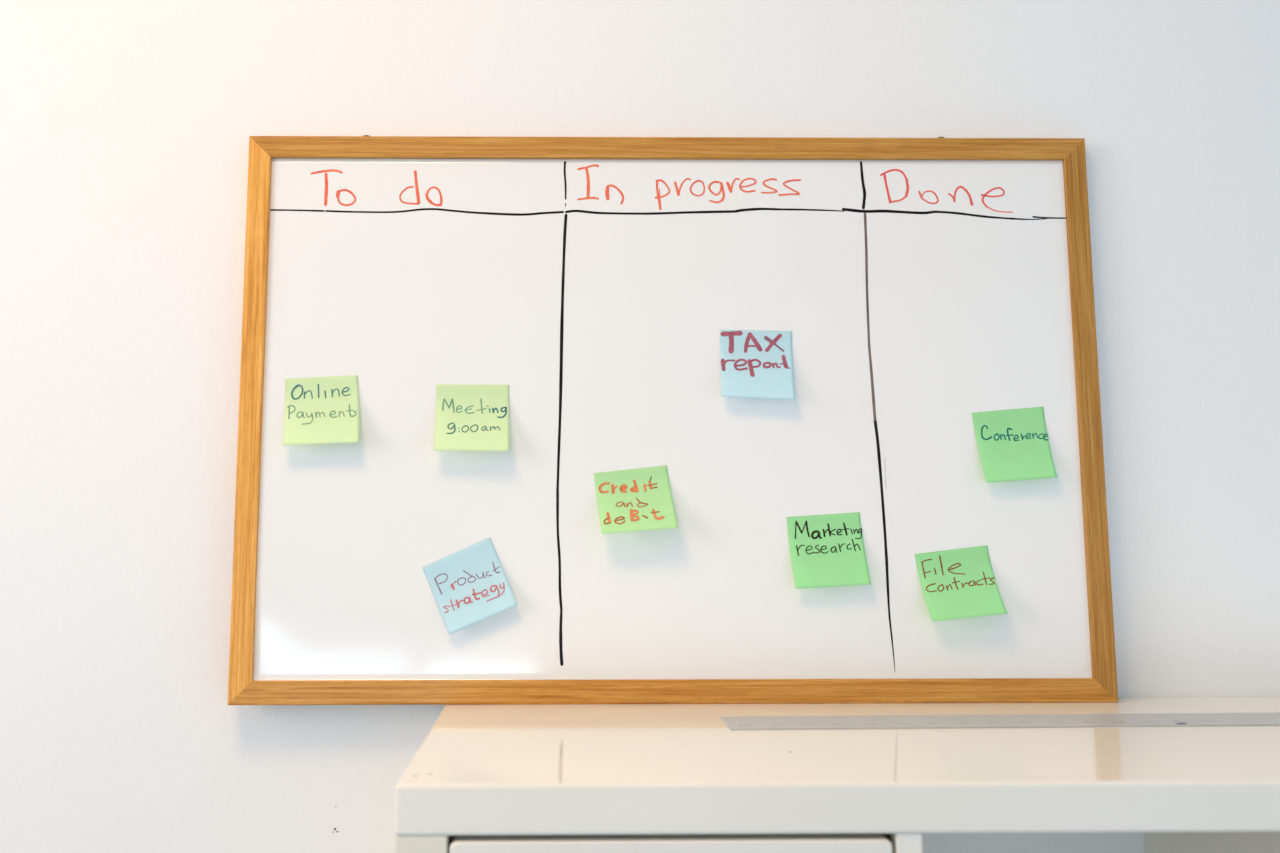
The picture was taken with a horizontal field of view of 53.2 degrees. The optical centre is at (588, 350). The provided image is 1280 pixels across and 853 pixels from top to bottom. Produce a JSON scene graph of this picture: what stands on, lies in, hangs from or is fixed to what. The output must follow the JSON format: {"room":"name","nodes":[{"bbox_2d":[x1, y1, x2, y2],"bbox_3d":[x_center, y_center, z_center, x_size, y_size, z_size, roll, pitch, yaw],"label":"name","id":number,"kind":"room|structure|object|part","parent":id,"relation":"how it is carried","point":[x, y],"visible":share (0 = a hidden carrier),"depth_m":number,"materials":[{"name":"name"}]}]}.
{"room":"office","nodes":[
{"label":"office","id":0,"kind":"room"},
{"bbox_2d":[0,0,1279,852],"bbox_3d":[0.386,0.338,1.391,7.500,3.000,0.121,0,-7,-1],"label":"wall","id":1,"kind":"structure","parent":0,"point":[126,126],"depth_m":1.38,"materials":[{"name":"paint"}]},
{"bbox_3d":[0.422,1.584,-1.273,7.500,0.100,5.120,0,-7,-1],"label":"floor","id":2,"kind":"structure","parent":0,"visible":0},
{"bbox_2d":[395,697,1279,852],"bbox_3d":[0.413,1.067,1.042,1.108,1.471,0.401,0,-7,-1],"label":"desk","id":3,"kind":"object","parent":2,"relation":"on","point":[484,778],"visible":0.94,"depth_m":0.95,"materials":[{"name":"white"}]},
{"bbox_3d":[-0.122,1.085,1.033,0.038,1.434,0.399,0,-7,-1],"label":"panel","id":4,"kind":"part","parent":3,"relation":"part of","materials":[{"name":"white wood"}]},
{"bbox_3d":[0.060,0.520,0.910,0.320,0.333,0.016,0,-7,-1],"label":"door","id":5,"kind":"part","parent":3,"relation":"part of","materials":[{"name":"white wood"}]},
{"bbox_2d":[227,135,1117,704],"bbox_3d":[0.087,0.061,1.341,0.900,0.599,0.037,0,-7,-1],"label":"whiteboard","id":6,"kind":"object","parent":3,"relation":"on","point":[921,286],"visible":1,"depth_m":1.33,"materials":[{"name":"white plastic"}]},
{"bbox_2d":[283,375,358,444],"bbox_3d":[-0.276,0.061,1.320,0.082,0.074,0.023,0,-7,-1],"label":"sticky note","id":7,"kind":"object","parent":6,"relation":"attached to","point":[318,410],"visible":1,"depth_m":1.32,"materials":[{"name":"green paper"}]},
{"bbox_2d":[422,537,516,634],"bbox_3d":[-0.121,0.239,1.300,0.099,0.097,0.015,0,-7,-1],"label":"sticky note","id":8,"kind":"object","parent":6,"relation":"attached to","point":[469,586],"visible":1,"depth_m":1.30,"materials":[{"name":"blue paper"}]},
{"bbox_2d":[434,384,508,450],"bbox_3d":[-0.120,0.069,1.319,0.078,0.071,0.026,0,-7,-1],"label":"sticky note","id":9,"kind":"object","parent":6,"relation":"attached to","point":[468,417],"visible":1,"depth_m":1.32,"materials":[{"name":"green paper"}]},
{"bbox_2d":[594,465,678,533],"bbox_3d":[0.049,0.152,1.306,0.085,0.070,0.033,0,-7,-1],"label":"sticky note","id":10,"kind":"object","parent":6,"relation":"attached to","point":[639,499],"visible":1,"depth_m":1.31,"materials":[{"name":"green paper"}]},
{"bbox_3d":[0.087,-0.217,1.382,0.900,0.024,0.020,0,-8,-1],"label":"frame rail","id":11,"kind":"part","parent":6,"relation":"part of","materials":[{"name":"brown wood"}]},
{"bbox_3d":[0.088,0.346,1.299,0.900,0.024,0.020,0,-8,-1],"label":"frame rail","id":12,"kind":"part","parent":6,"relation":"part of","materials":[{"name":"brown wood"}]},
{"bbox_2d":[720,330,794,399],"bbox_3d":[0.177,0.014,1.334,0.078,0.076,0.020,0,-7,-1],"label":"sticky note","id":13,"kind":"object","parent":6,"relation":"attached to","point":[753,363],"visible":1,"depth_m":1.34,"materials":[{"name":"blue paper"}]},
{"bbox_2d":[786,512,870,588],"bbox_3d":[0.246,0.204,1.308,0.082,0.077,0.019,0,-7,-1],"label":"sticky note","id":14,"kind":"object","parent":6,"relation":"attached to","point":[828,550],"visible":1,"depth_m":1.31,"materials":[{"name":"green paper"}]},
{"bbox_2d":[915,545,1007,621],"bbox_3d":[0.379,0.236,1.300,0.084,0.075,0.029,0,-7,-1],"label":"sticky note","id":15,"kind":"object","parent":6,"relation":"attached to","point":[961,583],"visible":1,"depth_m":1.31,"materials":[{"name":"green paper"}]},
{"bbox_2d":[972,407,1056,482],"bbox_3d":[0.443,0.097,1.327,0.081,0.080,0.018,0,-7,-1],"label":"sticky note","id":16,"kind":"object","parent":6,"relation":"attached to","point":[1013,444],"visible":1,"depth_m":1.33,"materials":[{"name":"green paper"}]},
{"bbox_2d":[720,712,1279,729],"bbox_3d":[0.436,0.343,1.185,0.620,0.002,0.064,0,-7,-2],"label":"ruler","id":17,"kind":"object","parent":3,"relation":"on","point":[1148,719],"visible":1,"depth_m":1.18,"materials":[{"name":"grey"}]}
]}

